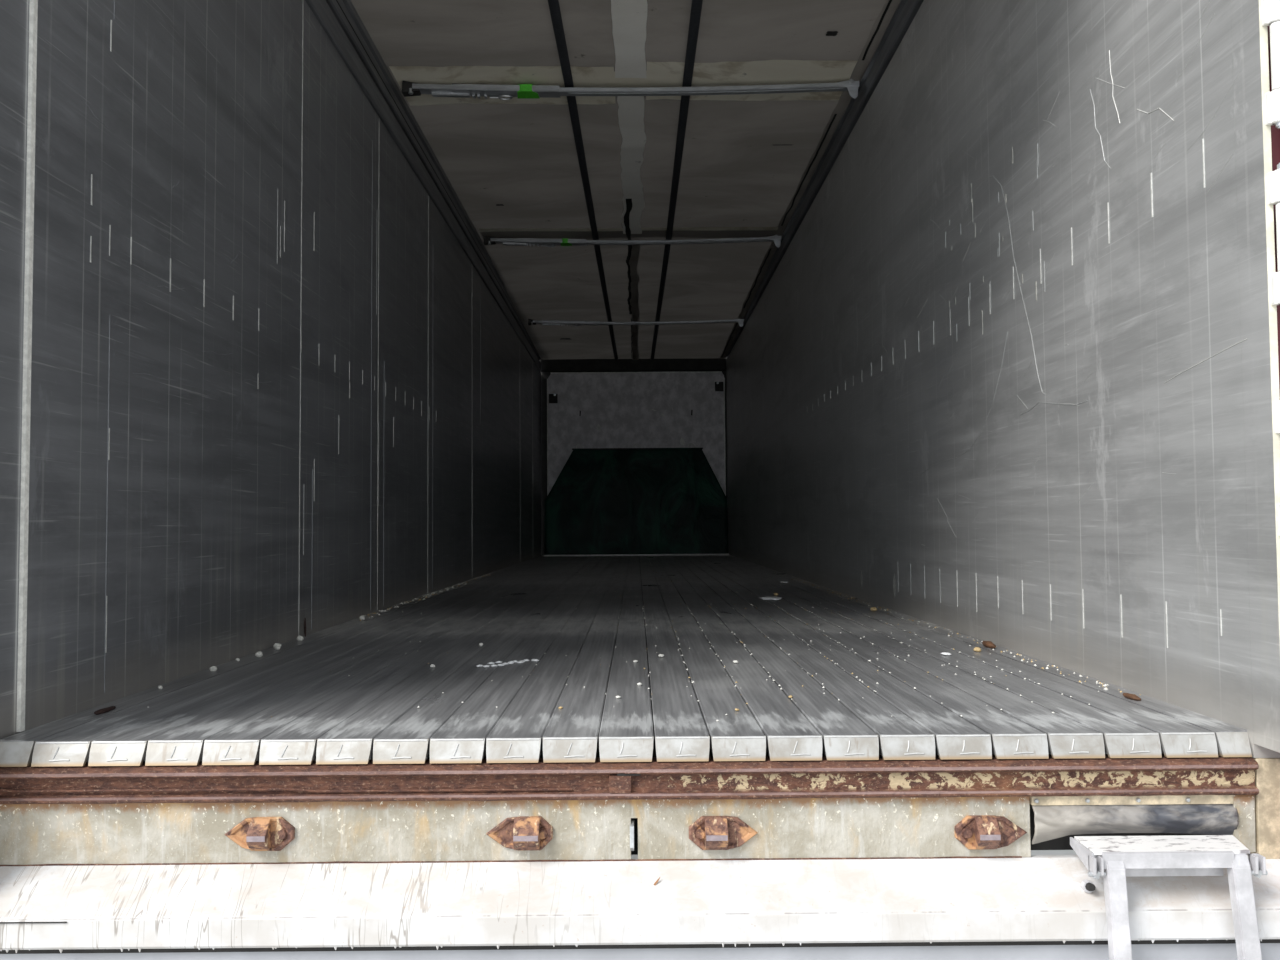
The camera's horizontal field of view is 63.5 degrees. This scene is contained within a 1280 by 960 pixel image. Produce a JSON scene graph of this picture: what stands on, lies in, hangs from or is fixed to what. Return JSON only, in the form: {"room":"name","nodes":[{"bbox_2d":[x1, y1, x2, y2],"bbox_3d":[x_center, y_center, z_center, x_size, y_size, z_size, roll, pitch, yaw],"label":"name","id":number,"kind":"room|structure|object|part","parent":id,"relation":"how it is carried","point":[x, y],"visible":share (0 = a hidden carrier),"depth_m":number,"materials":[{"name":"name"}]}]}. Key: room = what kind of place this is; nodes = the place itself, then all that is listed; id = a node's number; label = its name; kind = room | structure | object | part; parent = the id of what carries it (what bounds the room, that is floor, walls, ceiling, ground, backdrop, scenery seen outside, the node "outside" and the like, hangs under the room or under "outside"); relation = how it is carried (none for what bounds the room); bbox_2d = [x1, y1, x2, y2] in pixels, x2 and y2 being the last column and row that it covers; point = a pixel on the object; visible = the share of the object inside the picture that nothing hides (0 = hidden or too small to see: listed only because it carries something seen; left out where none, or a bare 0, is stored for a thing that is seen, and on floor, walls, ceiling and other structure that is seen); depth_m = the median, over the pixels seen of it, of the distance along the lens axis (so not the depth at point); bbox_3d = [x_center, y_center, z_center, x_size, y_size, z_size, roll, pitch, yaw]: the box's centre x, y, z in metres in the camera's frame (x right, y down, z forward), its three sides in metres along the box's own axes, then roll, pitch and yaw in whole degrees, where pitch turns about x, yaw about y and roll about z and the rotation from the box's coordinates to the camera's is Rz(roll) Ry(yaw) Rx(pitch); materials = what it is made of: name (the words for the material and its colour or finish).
{"room":"truck trailer interior","nodes":[
{"label":"truck trailer interior","id":0,"kind":"room"},
{"bbox_2d":[0,0,541,738],"bbox_3d":[-1.275,-0.445,7.616,0.051,2.960,11.410,0,-2,0],"label":"wall","id":1,"kind":"structure","parent":0,"point":[256,383],"depth_m":3.01,"materials":[{"name":"metal"}]},
{"bbox_2d":[305,0,540,370],"bbox_3d":[-1.274,-1.762,7.676,0.072,0.275,11.200,0,-2,0],"label":"trim","id":2,"kind":"structure","parent":1,"relation":"attached to","point":[340,20],"depth_m":5.46,"materials":[{"name":"grey metal"}]},
{"bbox_2d":[0,753,1258,803],"bbox_3d":[-0.038,0.570,1.975,2.405,0.068,0.066,0,-2,0],"label":"beam","id":3,"kind":"structure","parent":1,"relation":"attached to","point":[994,777],"depth_m":1.95,"materials":[{"name":"brown metal"}]},
{"bbox_2d":[0,797,1030,865],"bbox_3d":[-0.250,0.665,1.980,1.980,0.118,0.046,0,-2,0],"label":"panel","id":4,"kind":"object","parent":3,"relation":"attached to","point":[326,832],"visible":0.94,"depth_m":1.96,"materials":[{"name":"beige paint"}]},
{"bbox_2d":[224,817,294,850],"bbox_3d":[-0.718,0.668,1.939,0.131,0.062,0.037,0,-2,0],"label":"latch keeper","id":5,"kind":"object","parent":4,"relation":"attached to","point":[254,833],"visible":1,"depth_m":1.95,"materials":[{"name":"metal"}]},
{"bbox_2d":[486,816,552,850],"bbox_3d":[-0.228,0.667,1.941,0.126,0.062,0.037,0,-2,0],"label":"latch keeper","id":6,"kind":"object","parent":4,"relation":"attached to","point":[520,833],"visible":1,"depth_m":1.95,"materials":[{"name":"metal"}]},
{"bbox_2d":[630,820,633,850],"bbox_3d":[-0.015,0.675,1.968,0.008,0.055,0.034,0,-2,0],"label":"tab","id":7,"kind":"object","parent":4,"relation":"attached to","point":[632,821],"visible":0.92,"depth_m":1.95,"materials":[{"name":"metal"}]},
{"bbox_2d":[689,816,756,849],"bbox_3d":[0.157,0.667,1.942,0.130,0.062,0.037,0,-2,0],"label":"latch keeper","id":8,"kind":"object","parent":4,"relation":"attached to","point":[707,832],"visible":1,"depth_m":1.95,"materials":[{"name":"metal"}]},
{"bbox_2d":[954,815,1026,849],"bbox_3d":[0.664,0.666,1.944,0.136,0.062,0.037,0,-2,0],"label":"latch keeper","id":9,"kind":"object","parent":4,"relation":"attached to","point":[975,832],"visible":1,"depth_m":1.95,"materials":[{"name":"metal"}]},
{"bbox_2d":[1030,804,1212,849],"bbox_3d":[0.933,0.657,2.015,0.387,0.118,0.015,0,-2,0],"label":"recess back","id":10,"kind":"object","parent":4,"relation":"attached to","point":[1062,843],"visible":0.02,"depth_m":2.01,"materials":[{"name":"metal"}]},
{"bbox_2d":[1030,795,1238,843],"bbox_3d":[0.936,0.643,1.955,0.389,0.094,0.030,0,-2,0],"label":"flap","id":11,"kind":"object","parent":3,"relation":"attached to","point":[1055,817],"visible":1,"depth_m":1.96,"materials":[{"name":"rubber"}]},
{"bbox_2d":[1233,795,1255,851],"bbox_3d":[1.145,0.652,1.978,0.040,0.113,0.040,0,-2,0],"label":"panel","id":12,"kind":"object","parent":3,"relation":"attached to","point":[1245,804],"visible":0.48,"depth_m":1.96,"materials":[{"name":"beige paint"}]},
{"bbox_2d":[351,0,900,359],"bbox_3d":[-0.064,-1.847,7.709,2.373,0.156,11.350,0,-2,0],"label":"ceiling","id":13,"kind":"structure","parent":0,"point":[748,162],"depth_m":5.99,"materials":[{"name":"metal"}]},
{"bbox_2d":[548,0,617,359],"bbox_3d":[-0.342,-1.829,7.652,0.055,0.118,11.221,0,-2,0],"label":"strap","id":14,"kind":"object","parent":13,"relation":"attached to","point":[554,7],"visible":0.98,"depth_m":5.94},
{"bbox_2d":[402,79,858,99],"bbox_3d":[-0.047,-1.952,5.207,2.292,0.104,0.091,0,-2,0],"label":"bow","id":15,"kind":"object","parent":13,"relation":"attached to","point":[522,91],"visible":1,"depth_m":5.18,"materials":[{"name":"metal"}]},
{"bbox_3d":[1.038,-1.957,5.207,0.121,0.098,0.066,0,-2,0],"label":"hook plate","id":16,"kind":"part","parent":15,"relation":"part of","materials":[{"name":"metal"}]},
{"bbox_2d":[484,235,781,247],"bbox_3d":[-0.056,-1.831,7.985,2.292,0.104,0.091,0,-2,0],"label":"bow","id":17,"kind":"object","parent":13,"relation":"attached to","point":[776,239],"visible":1,"depth_m":7.96,"materials":[{"name":"metal"}]},
{"bbox_3d":[1.029,-1.836,7.984,0.121,0.098,0.066,0,-2,0],"label":"hook plate","id":18,"kind":"part","parent":17,"relation":"part of","materials":[{"name":"metal"}]},
{"bbox_2d":[528,319,743,326],"bbox_3d":[-0.044,-1.653,10.932,2.277,0.104,0.087,0,-2,0],"label":"bow","id":19,"kind":"object","parent":13,"relation":"attached to","point":[530,321],"visible":1,"depth_m":10.90,"materials":[{"name":"metal"}]},
{"bbox_3d":[1.034,-1.658,10.930,0.121,0.098,0.066,0,-2,0],"label":"hook plate","id":20,"kind":"part","parent":19,"relation":"part of","materials":[{"name":"metal"}]},
{"bbox_2d":[650,0,702,359],"bbox_3d":[0.216,-1.833,7.654,0.064,0.118,11.220,0,-2,-1],"label":"strap","id":21,"kind":"object","parent":13,"relation":"attached to","point":[696,7],"visible":0.96,"depth_m":5.94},
{"bbox_3d":[1.050,-1.819,8.087,0.024,0.115,10.000,0,-2,0],"label":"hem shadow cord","id":22,"kind":"part","parent":13,"relation":"part of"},
{"bbox_2d":[315,559,936,759],"bbox_3d":[-0.048,0.807,7.640,2.388,0.063,11.265,0,-2,0],"label":"floor","id":23,"kind":"structure","parent":0,"point":[654,745],"depth_m":2.15,"materials":[{"name":"metal"}]},
{"bbox_2d":[0,556,544,766],"bbox_3d":[-1.209,0.751,7.587,0.066,0.054,11.269,0,-2,0],"label":"plank","id":24,"kind":"object","parent":23,"relation":"on","point":[16,750],"depth_m":2.46,"materials":[{"name":"metal"}]},
{"bbox_3d":[-1.190,0.521,1.969,0.066,0.044,0.025,0,-2,0],"label":"plate","id":25,"kind":"part","parent":24,"relation":"part of","materials":[{"name":"metal"}]},
{"bbox_3d":[-1.179,0.507,2.281,0.016,0.010,0.090,0,-2,0],"label":"bark strip","id":26,"kind":"part","parent":24,"relation":"part of","materials":[{"name":"brown wood"}]},
{"bbox_2d":[209,666,217,670],"bbox_3d":[-1.198,0.530,2.907,0.021,0.017,0.020,0,-2,0],"label":"pebble","id":27,"kind":"object","parent":24,"relation":"on","point":[213,668],"visible":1,"depth_m":2.90,"materials":[{"name":"stone"}]},
{"bbox_2d":[255,651,262,656],"bbox_3d":[-1.183,0.542,3.217,0.022,0.019,0.022,-2,-3,29],"label":"pebble","id":28,"kind":"object","parent":24,"relation":"on","point":[259,653],"visible":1,"depth_m":3.21,"materials":[{"name":"stone"}]},
{"bbox_2d":[273,643,281,648],"bbox_3d":[-1.200,0.550,3.425,0.028,0.020,0.024,0,-2,0],"label":"pebble","id":29,"kind":"object","parent":24,"relation":"on","point":[275,644],"visible":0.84,"depth_m":3.42,"materials":[{"name":"stone"}]},
{"bbox_2d":[296,636,303,640],"bbox_3d":[-1.201,0.559,3.656,0.024,0.020,0.024,0,-2,0],"label":"pebble","id":30,"kind":"object","parent":24,"relation":"on","point":[299,638],"visible":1,"depth_m":3.65,"materials":[{"name":"stone"}]},
{"bbox_2d":[304,618,305,636],"bbox_3d":[-1.222,0.538,3.777,0.008,0.073,0.010,0,-2,0],"label":"nail","id":31,"kind":"object","parent":24,"relation":"on","point":[305,618],"visible":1,"depth_m":3.77,"materials":[{"name":"metal"}]},
{"bbox_2d":[31,556,552,766],"bbox_3d":[-1.121,0.755,7.587,0.105,0.044,11.269,0,-2,0],"label":"floor slat","id":32,"kind":"object","parent":23,"relation":"on","point":[70,747],"visible":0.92,"depth_m":2.49,"materials":[{"name":"metal"}]},
{"bbox_3d":[-1.102,0.521,1.970,0.104,0.043,0.025,0,-2,0],"label":"plate","id":33,"kind":"part","parent":32,"relation":"part of","materials":[{"name":"metal"}]},
{"bbox_2d":[88,556,561,765],"bbox_3d":[-1.014,0.754,7.587,0.105,0.044,11.269,0,-2,0],"label":"floor slat","id":34,"kind":"object","parent":23,"relation":"on","point":[127,746],"visible":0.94,"depth_m":2.51,"materials":[{"name":"metal"}]},
{"bbox_3d":[-0.994,0.520,1.970,0.104,0.043,0.025,0,-2,0],"label":"plate","id":35,"kind":"part","parent":34,"relation":"part of","materials":[{"name":"metal"}]},
{"bbox_2d":[145,556,569,765],"bbox_3d":[-0.906,0.753,7.588,0.105,0.045,11.269,0,-2,0],"label":"floor slat","id":36,"kind":"object","parent":23,"relation":"on","point":[183,744],"visible":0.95,"depth_m":2.50,"materials":[{"name":"metal"}]},
{"bbox_3d":[-0.887,0.519,1.970,0.104,0.043,0.025,0,-2,0],"label":"plate","id":37,"kind":"part","parent":36,"relation":"part of","materials":[{"name":"metal"}]},
{"bbox_2d":[202,556,578,764],"bbox_3d":[-0.799,0.752,7.588,0.105,0.045,11.269,0,-2,0],"label":"floor slat","id":38,"kind":"object","parent":23,"relation":"on","point":[238,744],"visible":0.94,"depth_m":2.50,"materials":[{"name":"metal"}]},
{"bbox_3d":[-0.779,0.518,1.971,0.104,0.043,0.025,0,-2,0],"label":"plate","id":39,"kind":"part","parent":38,"relation":"part of","materials":[{"name":"metal"}]},
{"bbox_2d":[259,556,586,764],"bbox_3d":[-0.691,0.752,7.588,0.105,0.045,11.269,0,-2,0],"label":"floor slat","id":40,"kind":"object","parent":23,"relation":"on","point":[295,743],"visible":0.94,"depth_m":2.50,"materials":[{"name":"metal"}]},
{"bbox_3d":[-0.672,0.517,1.971,0.104,0.043,0.025,0,-2,0],"label":"plate","id":41,"kind":"part","parent":40,"relation":"part of","materials":[{"name":"metal"}]},
{"bbox_2d":[316,556,595,763],"bbox_3d":[-0.584,0.751,7.589,0.105,0.045,11.269,0,-2,0],"label":"floor slat","id":42,"kind":"object","parent":23,"relation":"on","point":[351,741],"visible":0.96,"depth_m":2.49,"materials":[{"name":"metal"}]},
{"bbox_3d":[-0.564,0.516,1.972,0.104,0.044,0.025,0,-2,0],"label":"plate","id":43,"kind":"part","parent":42,"relation":"part of","materials":[{"name":"metal"}]},
{"bbox_2d":[373,556,604,763],"bbox_3d":[-0.476,0.751,7.589,0.105,0.044,11.269,0,-2,0],"label":"floor slat","id":44,"kind":"object","parent":23,"relation":"on","point":[407,740],"visible":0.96,"depth_m":2.49,"materials":[{"name":"metal"}]},
{"bbox_3d":[-0.456,0.516,1.972,0.104,0.042,0.025,0,-2,0],"label":"plate","id":45,"kind":"part","parent":44,"relation":"part of","materials":[{"name":"metal"}]},
{"bbox_2d":[430,556,612,763],"bbox_3d":[-0.368,0.750,7.590,0.105,0.044,11.269,0,-2,0],"label":"floor slat","id":46,"kind":"object","parent":23,"relation":"on","point":[462,739],"visible":0.94,"depth_m":2.49,"materials":[{"name":"metal"}]},
{"bbox_3d":[-0.349,0.516,1.972,0.104,0.042,0.025,0,-2,0],"label":"plate","id":47,"kind":"part","parent":46,"relation":"part of","materials":[{"name":"metal"}]},
{"bbox_2d":[477,659,538,666],"bbox_3d":[-0.394,0.536,3.045,0.079,0.005,0.210,-3,-3,44],"label":"smear","id":48,"kind":"object","parent":46,"relation":"on","point":[524,660],"visible":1,"depth_m":3.03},
{"bbox_2d":[486,556,621,762],"bbox_3d":[-0.261,0.749,7.590,0.105,0.044,11.269,0,-2,0],"label":"floor slat","id":49,"kind":"object","parent":23,"relation":"on","point":[517,736],"visible":0.95,"depth_m":2.48,"materials":[{"name":"metal"}]},
{"bbox_3d":[-0.241,0.515,1.973,0.104,0.042,0.025,0,-2,0],"label":"plate","id":50,"kind":"part","parent":49,"relation":"part of","materials":[{"name":"metal"}]},
{"bbox_2d":[542,556,629,762],"bbox_3d":[-0.153,0.748,7.590,0.105,0.045,11.269,0,-2,0],"label":"floor slat","id":51,"kind":"object","parent":23,"relation":"on","point":[571,734],"visible":0.96,"depth_m":2.50,"materials":[{"name":"metal"}]},
{"bbox_3d":[-0.134,0.514,1.973,0.104,0.043,0.025,0,-2,0],"label":"plate","id":52,"kind":"part","parent":51,"relation":"part of","materials":[{"name":"metal"}]},
{"bbox_2d":[599,556,653,761],"bbox_3d":[-0.046,0.747,7.591,0.105,0.045,11.269,0,-2,0],"label":"floor slat","id":53,"kind":"object","parent":23,"relation":"on","point":[626,729],"visible":0.98,"depth_m":2.50,"materials":[{"name":"metal"}]},
{"bbox_3d":[-0.026,0.513,1.974,0.104,0.043,0.025,0,-2,0],"label":"plate","id":54,"kind":"part","parent":53,"relation":"part of","materials":[{"name":"metal"}]},
{"bbox_2d":[639,556,709,761],"bbox_3d":[0.062,0.747,7.591,0.105,0.045,11.269,0,-2,0],"label":"floor slat","id":55,"kind":"object","parent":23,"relation":"on","point":[681,732],"visible":0.96,"depth_m":2.49,"materials":[{"name":"metal"}]},
{"bbox_3d":[0.081,0.512,1.974,0.104,0.043,0.025,0,-2,0],"label":"plate","id":56,"kind":"part","parent":55,"relation":"part of","materials":[{"name":"metal"}]},
{"bbox_2d":[648,556,765,760],"bbox_3d":[0.169,0.746,7.592,0.105,0.044,11.269,0,-2,0],"label":"floor slat","id":57,"kind":"object","parent":23,"relation":"on","point":[736,736],"visible":0.96,"depth_m":2.49,"materials":[{"name":"metal"}]},
{"bbox_2d":[147,569,1140,720],"bbox_3d":[-0.045,0.635,5.543,2.393,0.009,6.848,0,-2,0],"label":"grit","id":58,"kind":"object","parent":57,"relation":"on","point":[432,593],"visible":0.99,"depth_m":3.88,"materials":[{"name":"pale stone"},{"name":"tan stone"}]},
{"bbox_3d":[0.189,0.512,1.974,0.104,0.043,0.025,0,-2,0],"label":"plate","id":59,"kind":"part","parent":57,"relation":"part of","materials":[{"name":"metal"}]},
{"bbox_2d":[657,556,821,760],"bbox_3d":[0.277,0.745,7.592,0.105,0.045,11.269,0,-2,0],"label":"floor slat","id":60,"kind":"object","parent":23,"relation":"on","point":[790,736],"visible":0.94,"depth_m":2.49,"materials":[{"name":"metal"}]},
{"bbox_3d":[0.296,0.511,1.975,0.104,0.043,0.025,0,-2,0],"label":"plate","id":61,"kind":"part","parent":60,"relation":"part of","materials":[{"name":"metal"}]},
{"bbox_2d":[665,556,878,759],"bbox_3d":[0.385,0.744,7.592,0.105,0.045,11.269,0,-2,0],"label":"floor slat","id":62,"kind":"object","parent":23,"relation":"on","point":[844,736],"visible":0.94,"depth_m":2.51,"materials":[{"name":"metal"}]},
{"bbox_3d":[0.404,0.510,1.975,0.104,0.043,0.025,0,-2,0],"label":"plate","id":63,"kind":"part","parent":62,"relation":"part of","materials":[{"name":"metal"}]},
{"bbox_2d":[674,556,934,759],"bbox_3d":[0.492,0.744,7.593,0.105,0.045,11.269,0,-2,0],"label":"floor slat","id":64,"kind":"object","parent":23,"relation":"on","point":[900,737],"visible":0.94,"depth_m":2.50,"materials":[{"name":"metal"}]},
{"bbox_3d":[0.512,0.509,1.976,0.104,0.043,0.025,0,-2,0],"label":"plate","id":65,"kind":"part","parent":64,"relation":"part of","materials":[{"name":"metal"}]},
{"bbox_2d":[683,555,991,759],"bbox_3d":[0.600,0.743,7.593,0.105,0.044,11.269,0,-2,0],"label":"floor slat","id":66,"kind":"object","parent":23,"relation":"on","point":[955,737],"visible":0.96,"depth_m":2.50,"materials":[{"name":"metal"}]},
{"bbox_3d":[0.619,0.509,1.976,0.104,0.043,0.025,0,-2,0],"label":"plate","id":67,"kind":"part","parent":66,"relation":"part of","materials":[{"name":"metal"}]},
{"bbox_2d":[690,555,1048,758],"bbox_3d":[0.707,0.742,7.594,0.105,0.045,11.269,0,-2,0],"label":"floor slat","id":68,"kind":"object","parent":23,"relation":"on","point":[1011,738],"visible":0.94,"depth_m":2.48,"materials":[{"name":"metal"}]},
{"bbox_2d":[759,596,782,599],"bbox_3d":[0.695,0.627,5.496,0.128,0.013,0.176,0,-2,0],"label":"flake","id":69,"kind":"object","parent":68,"relation":"on","point":[766,597],"visible":1,"depth_m":5.45,"materials":[{"name":"grey"}]},
{"bbox_3d":[0.727,0.508,1.976,0.104,0.043,0.025,0,-2,0],"label":"plate","id":70,"kind":"part","parent":68,"relation":"part of","materials":[{"name":"metal"}]},
{"bbox_2d":[699,555,1104,758],"bbox_3d":[0.815,0.741,7.594,0.105,0.045,11.269,0,-2,0],"label":"floor slat","id":71,"kind":"object","parent":23,"relation":"on","point":[1067,738],"visible":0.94,"depth_m":2.50,"materials":[{"name":"metal"}]},
{"bbox_3d":[0.834,0.507,1.977,0.104,0.044,0.025,0,-2,0],"label":"plate","id":72,"kind":"part","parent":71,"relation":"part of","materials":[{"name":"metal"}]},
{"bbox_2d":[708,555,1161,757],"bbox_3d":[0.922,0.741,7.594,0.105,0.045,11.269,0,-2,0],"label":"floor slat","id":73,"kind":"object","parent":23,"relation":"on","point":[1122,738],"visible":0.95,"depth_m":2.47,"materials":[{"name":"metal"}]},
{"bbox_3d":[0.942,0.506,1.977,0.104,0.043,0.025,0,-2,0],"label":"plate","id":74,"kind":"part","parent":73,"relation":"part of","materials":[{"name":"metal"}]},
{"bbox_2d":[716,555,1217,757],"bbox_3d":[1.030,0.740,7.595,0.105,0.045,11.269,0,-2,0],"label":"floor slat","id":75,"kind":"object","parent":23,"relation":"on","point":[1178,738],"visible":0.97,"depth_m":2.49,"materials":[{"name":"metal"}]},
{"bbox_2d":[973,647,980,651],"bbox_3d":[1.052,0.528,3.225,0.024,0.015,0.024,-2,-3,29],"label":"lump","id":76,"kind":"object","parent":75,"relation":"on","point":[977,649],"visible":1,"depth_m":3.22,"materials":[{"name":"beige"}]},
{"bbox_3d":[1.050,0.505,1.978,0.104,0.044,0.025,0,-2,0],"label":"plate","id":77,"kind":"part","parent":75,"relation":"part of","materials":[{"name":"metal"}]},
{"bbox_2d":[725,555,1251,756],"bbox_3d":[1.115,0.738,7.595,0.061,0.048,11.269,0,-2,0],"label":"plank","id":78,"kind":"object","parent":23,"relation":"on","point":[1232,741],"visible":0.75,"depth_m":2.50,"materials":[{"name":"metal"}]},
{"bbox_2d":[982,641,995,648],"bbox_3d":[1.120,0.528,3.329,0.028,0.023,0.105,0,-2,0],"label":"wood splinter","id":79,"kind":"object","parent":78,"relation":"on","point":[988,644],"visible":1,"depth_m":3.30,"materials":[{"name":"brown wood"}]},
{"bbox_2d":[1122,693,1140,700],"bbox_3d":[1.119,0.493,2.359,0.024,0.012,0.077,0,-2,0],"label":"wood splinter","id":80,"kind":"object","parent":78,"relation":"on","point":[1127,695],"visible":1,"depth_m":2.34,"materials":[{"name":"brown wood"}]},
{"bbox_3d":[1.135,0.505,1.978,0.061,0.044,0.025,0,-2,0],"label":"plate","id":81,"kind":"part","parent":78,"relation":"part of","materials":[{"name":"metal"}]},
{"bbox_2d":[540,358,726,556],"bbox_3d":[-0.078,-0.380,13.337,2.488,2.810,0.180,0,-2,0],"label":"wall","id":82,"kind":"structure","parent":0,"point":[715,364],"depth_m":13.29,"materials":[{"name":"metal"}]},
{"bbox_2d":[544,448,728,555],"bbox_3d":[-0.050,0.271,13.072,2.315,1.364,0.233,0,-2,0],"label":"panel","id":83,"kind":"object","parent":82,"relation":"attached to","point":[602,501],"visible":1,"depth_m":13.04,"materials":[{"name":"metal"}]},
{"bbox_2d":[547,371,725,495],"bbox_3d":[-0.049,-0.544,13.269,2.282,1.691,0.070,0,-2,0],"label":"board","id":84,"kind":"object","parent":82,"relation":"attached to","point":[585,409],"visible":0.95,"depth_m":13.29,"materials":[{"name":"metal"}]},
{"bbox_2d":[726,0,1279,858],"bbox_3d":[1.162,-0.382,7.621,0.051,2.800,11.411,0,-2,0],"label":"wall","id":85,"kind":"structure","parent":0,"point":[1008,378],"depth_m":2.91,"materials":[{"name":"metal"}]},
{"bbox_2d":[0,854,1279,952],"bbox_3d":[-0.024,0.781,1.912,2.485,0.125,0.111,0,-2,0],"label":"bumper cover","id":86,"kind":"object","parent":85,"relation":"attached to","point":[1035,897],"visible":0.94,"depth_m":1.88,"materials":[{"name":"white metal"}]},
{"bbox_2d":[0,939,1279,959],"bbox_3d":[-0.025,0.972,1.873,2.440,0.271,0.016,0,-2,0],"label":"panel","id":87,"kind":"object","parent":86,"relation":"hanging from","point":[1270,948],"visible":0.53,"depth_m":1.88,"materials":[{"name":"grey paint"}]},
{"bbox_2d":[1081,879,1095,892],"bbox_3d":[0.821,0.744,1.890,0.022,0.023,0.028,0,-2,0],"label":"stub","id":88,"kind":"object","parent":86,"relation":"attached to","point":[1087,886],"visible":1,"depth_m":1.89,"materials":[{"name":"metal"}]},
{"bbox_2d":[1070,835,1267,959],"bbox_3d":[0.961,1.070,1.820,0.318,0.816,0.213,0,-2,0],"label":"step ladder","id":89,"kind":"object","parent":86,"relation":"attached to","point":[1121,857],"visible":1,"depth_m":1.84,"materials":[{"name":"silver metal"}]},
{"bbox_2d":[726,0,923,357],"bbox_3d":[1.138,-1.849,7.663,0.080,0.135,11.250,0,-2,0],"label":"trim","id":90,"kind":"structure","parent":85,"relation":"on","point":[906,11],"depth_m":5.61,"materials":[{"name":"black metal"}]},
{"bbox_2d":[1261,0,1279,535],"bbox_3d":[1.220,-0.646,2.515,0.123,2.900,1.237,0,-2,0],"label":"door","id":91,"kind":"structure","parent":85,"relation":"in","point":[1275,132],"depth_m":1.91,"materials":[{"name":"paint"}]},
{"bbox_3d":[1.192,-0.785,1.915,0.064,0.272,0.026,0,-2,0],"label":"door hinge","id":92,"kind":"part","parent":91,"relation":"part of","materials":[{"name":"white metal"}]},
{"bbox_3d":[1.195,-0.448,1.901,0.064,0.272,0.026,0,-2,0],"label":"door hinge","id":93,"kind":"part","parent":91,"relation":"part of","materials":[{"name":"white metal"}]},
{"bbox_3d":[1.198,-0.024,1.884,0.064,0.272,0.026,0,-2,0],"label":"door hinge","id":94,"kind":"part","parent":91,"relation":"part of","materials":[{"name":"white metal"}]},
{"label":"outside","id":95,"kind":"structure","parent":0,"visible":0},
{"bbox_2d":[631,850,1076,858],"bbox_3d":[-0.019,1.860,1.924,60.000,0.100,60.000,0,-2,0],"label":"ground","id":96,"kind":"structure","parent":95,"point":[1033,852],"depth_m":5.39,"materials":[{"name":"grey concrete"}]}
]}

